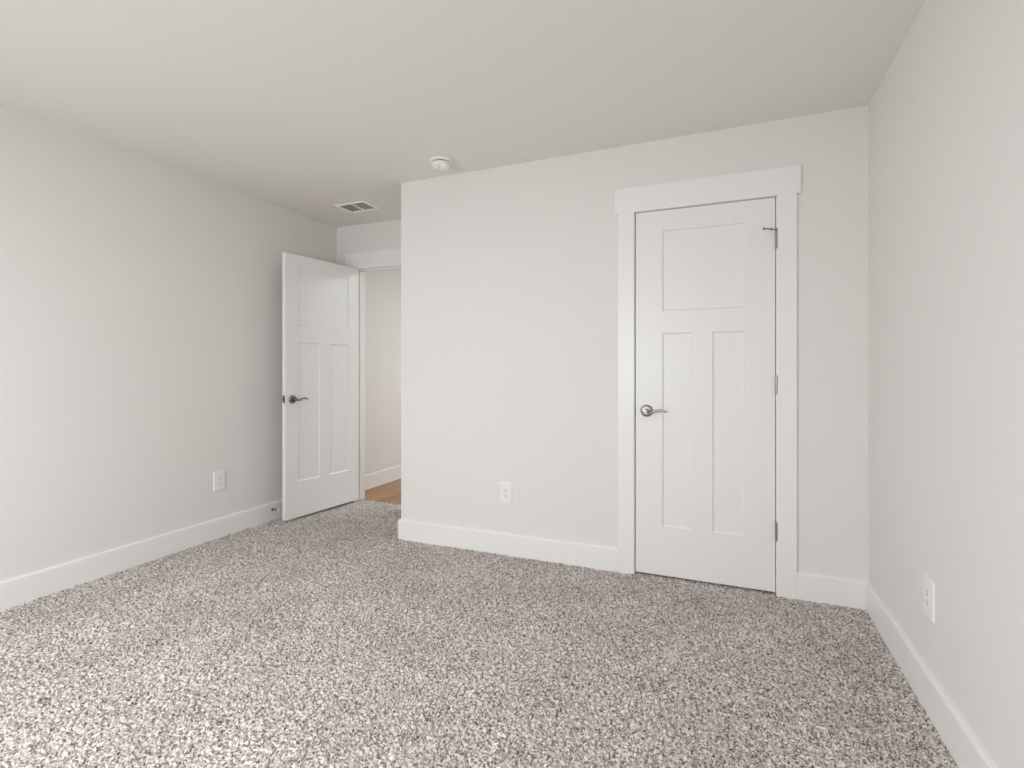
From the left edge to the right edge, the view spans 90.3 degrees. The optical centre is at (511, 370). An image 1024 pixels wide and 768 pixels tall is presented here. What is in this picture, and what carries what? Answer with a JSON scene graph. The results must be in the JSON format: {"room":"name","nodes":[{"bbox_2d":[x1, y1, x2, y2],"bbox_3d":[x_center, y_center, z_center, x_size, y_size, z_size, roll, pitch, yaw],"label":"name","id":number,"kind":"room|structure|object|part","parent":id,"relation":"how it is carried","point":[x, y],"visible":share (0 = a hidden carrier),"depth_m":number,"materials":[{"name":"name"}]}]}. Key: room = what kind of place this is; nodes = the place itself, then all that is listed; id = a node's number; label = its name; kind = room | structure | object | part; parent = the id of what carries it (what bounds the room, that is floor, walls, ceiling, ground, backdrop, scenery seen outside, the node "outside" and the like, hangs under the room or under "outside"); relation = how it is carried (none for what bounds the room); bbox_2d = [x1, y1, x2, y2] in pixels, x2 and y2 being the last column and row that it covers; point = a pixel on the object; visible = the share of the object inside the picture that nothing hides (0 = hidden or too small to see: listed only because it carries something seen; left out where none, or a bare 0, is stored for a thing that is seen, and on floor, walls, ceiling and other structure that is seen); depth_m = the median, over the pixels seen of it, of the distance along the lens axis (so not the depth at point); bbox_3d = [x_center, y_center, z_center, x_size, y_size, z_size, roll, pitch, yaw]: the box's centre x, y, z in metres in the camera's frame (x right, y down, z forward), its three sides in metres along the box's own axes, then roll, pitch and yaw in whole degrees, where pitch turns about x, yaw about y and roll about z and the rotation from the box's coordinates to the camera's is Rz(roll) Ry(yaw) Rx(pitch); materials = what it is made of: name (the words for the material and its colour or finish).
{"room":"empty bedroom","nodes":[
{"label":"empty bedroom","id":0,"kind":"room"},
{"bbox_2d":[0,104,400,581],"bbox_3d":[-2.239,-0.088,3.151,0.115,2.590,6.830,0,0,23],"label":"wall","id":1,"kind":"structure","parent":0,"point":[141,297],"depth_m":3.00,"materials":[{"name":"white paint"}]},
{"bbox_2d":[0,500,281,611],"bbox_3d":[-2.459,1.098,2.310,0.122,0.158,4.879,0,0,23],"label":"baseboard","id":2,"kind":"structure","parent":1,"relation":"attached to","point":[16,591],"depth_m":2.94,"materials":[{"name":"white paint"}]},
{"bbox_2d":[213,470,224,491],"bbox_3d":[-2.020,0.763,3.517,0.009,0.132,0.083,0,0,23],"label":"wall outlet","id":3,"kind":"object","parent":1,"relation":"attached to","point":[218,477],"visible":1,"depth_m":3.51,"materials":[{"name":"white plastic"}]},
{"bbox_2d":[218,476,221,485],"bbox_3d":[-2.017,0.763,3.515,0.002,0.067,0.034,0,0,23],"label":"receptacle","id":4,"kind":"object","parent":3,"relation":"attached to","point":[219,477],"depth_m":3.52,"materials":[{"name":"grey plastic"}]},
{"bbox_2d":[337,219,400,265],"bbox_3d":[0.227,-0.038,3.898,3.866,2.490,0.115,0,0,23],"label":"wall","id":5,"kind":"structure","parent":0,"point":[385,235],"depth_m":4.45,"materials":[{"name":"white paint"}]},
{"bbox_2d":[282,252,358,520],"bbox_3d":[-1.542,0.121,4.163,0.149,2.023,0.754,0,0,29],"label":"door","id":6,"kind":"structure","parent":5,"relation":"in","point":[320,299],"depth_m":4.11,"materials":[{"name":"white paint"}]},
{"bbox_3d":[-1.624,0.221,3.914,0.048,0.026,0.122,0,0,29],"label":"lever","id":7,"kind":"part","parent":6,"relation":"part of","materials":[{"name":"silver metal"}]},
{"bbox_2d":[345,248,400,501],"bbox_3d":[-1.015,0.072,4.414,0.964,2.209,0.148,0,0,23],"label":"door frame","id":8,"kind":"structure","parent":5,"relation":"attached to","point":[390,259],"depth_m":4.54,"materials":[{"name":"white paint"}]},
{"bbox_2d":[0,0,925,227],"bbox_3d":[-0.401,-1.333,2.387,3.866,0.100,6.600,0,0,23],"label":"ceiling","id":9,"kind":"structure","parent":0,"point":[307,108],"depth_m":2.24,"materials":[{"name":"white paint"}]},
{"bbox_2d":[334,200,381,212],"bbox_3d":[-1.210,-1.353,3.999,0.295,0.151,0.213,0,0,23],"label":"ceiling vent","id":10,"kind":"object","parent":9,"relation":"in","point":[363,205],"visible":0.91,"depth_m":4.00,"materials":[{"name":"white metal"}]},
{"bbox_3d":[-1.266,-1.287,4.023,0.110,0.008,0.163,0,0,23],"label":"slat panel","id":11,"kind":"part","parent":10,"relation":"part of","materials":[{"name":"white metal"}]},
{"bbox_3d":[-1.154,-1.287,3.976,0.110,0.008,0.163,0,0,23],"label":"slat panel","id":12,"kind":"part","parent":10,"relation":"part of","materials":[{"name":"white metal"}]},
{"bbox_2d":[430,155,452,169],"bbox_3d":[-0.432,-1.253,3.108,0.138,0.061,0.138,0,0,1],"label":"smoke detector","id":13,"kind":"object","parent":9,"relation":"attached to","point":[438,162],"visible":1,"depth_m":3.07,"materials":[{"name":"white plastic"}]},
{"bbox_3d":[-0.432,-1.274,3.108,0.138,0.017,0.138,0,0,1],"label":"plate","id":14,"kind":"part","parent":13,"relation":"part of","materials":[{"name":"white plastic"}]},
{"bbox_2d":[0,479,958,767],"bbox_3d":[-0.401,1.175,2.387,3.866,0.063,6.600,0,0,23],"label":"floor","id":15,"kind":"structure","parent":0,"point":[326,638],"depth_m":1.98,"materials":[{"name":"carpet"}]},
{"bbox_2d":[401,105,868,580],"bbox_3d":[0.615,-0.038,3.299,2.691,2.490,0.693,0,0,23],"label":"wall","id":16,"kind":"structure","parent":0,"point":[509,274],"depth_m":3.04,"materials":[{"name":"white paint"}]},
{"bbox_2d":[500,482,511,504],"bbox_3d":[-0.039,0.771,3.191,0.083,0.132,0.009,0,0,23],"label":"wall outlet","id":17,"kind":"object","parent":16,"relation":"attached to","point":[505,488],"visible":1,"depth_m":3.19,"materials":[{"name":"white plastic"}]},
{"bbox_2d":[503,488,507,498],"bbox_3d":[-0.040,0.771,3.188,0.034,0.067,0.002,0,0,23],"label":"receptacle","id":18,"kind":"object","parent":17,"relation":"attached to","point":[505,490],"depth_m":3.19,"materials":[{"name":"grey plastic"}]},
{"bbox_2d":[398,518,617,571],"bbox_3d":[0.049,1.098,3.526,1.502,0.158,0.708,0,0,23],"label":"baseboard","id":19,"kind":"structure","parent":16,"relation":"attached to","point":[598,557],"depth_m":3.16,"materials":[{"name":"white paint"}]},
{"bbox_2d":[635,197,777,591],"bbox_3d":[1.028,0.126,2.741,0.721,2.029,0.092,0,0,23],"label":"door","id":20,"kind":"structure","parent":16,"relation":"in","point":[707,386],"depth_m":2.74,"materials":[{"name":"white paint"}]},
{"bbox_3d":[0.793,0.227,2.815,0.129,0.026,0.048,0,0,23],"label":"lever","id":21,"kind":"part","parent":20,"relation":"part of","materials":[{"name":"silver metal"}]},
{"bbox_2d":[615,165,800,598],"bbox_3d":[1.046,0.071,2.798,0.934,2.211,0.132,0,0,23],"label":"door frame","id":22,"kind":"structure","parent":16,"relation":"attached to","point":[781,183],"depth_m":2.66,"materials":[{"name":"white paint"}]},
{"bbox_2d":[869,0,1023,767],"bbox_3d":[1.107,-0.088,0.828,0.115,2.590,5.109,0,0,23],"label":"wall","id":23,"kind":"structure","parent":0,"point":[946,116],"depth_m":1.55,"materials":[{"name":"white paint"}]},
{"bbox_2d":[797,572,996,767],"bbox_3d":[0.780,1.098,0.589,0.306,0.158,4.186,0,0,23],"label":"baseboard","id":24,"kind":"structure","parent":23,"relation":"attached to","point":[960,741],"depth_m":1.90,"materials":[{"name":"white paint"}]},
{"bbox_2d":[924,574,934,622],"bbox_3d":[1.414,0.772,1.728,0.009,0.132,0.083,0,0,23],"label":"wall outlet","id":25,"kind":"object","parent":23,"relation":"attached to","point":[929,585],"visible":1,"depth_m":1.71,"materials":[{"name":"white plastic"}]},
{"bbox_2d":[926,586,929,609],"bbox_3d":[1.411,0.772,1.730,0.002,0.067,0.034,0,0,23],"label":"receptacle","id":26,"kind":"object","parent":25,"relation":"attached to","point":[927,587],"depth_m":1.73,"materials":[{"name":"grey plastic"}]},
{"bbox_3d":[0.519,-0.038,4.771,3.734,2.490,1.721,0,0,23],"label":"wall","id":27,"kind":"structure","parent":0,"visible":0},
{"bbox_2d":[365,465,400,489],"bbox_3d":[-1.224,1.098,5.433,0.016,0.158,1.606,0,0,23],"label":"baseboard","id":28,"kind":"structure","parent":27,"relation":"attached to","point":[375,479],"depth_m":5.18,"materials":[{"name":"white paint"}]}
]}

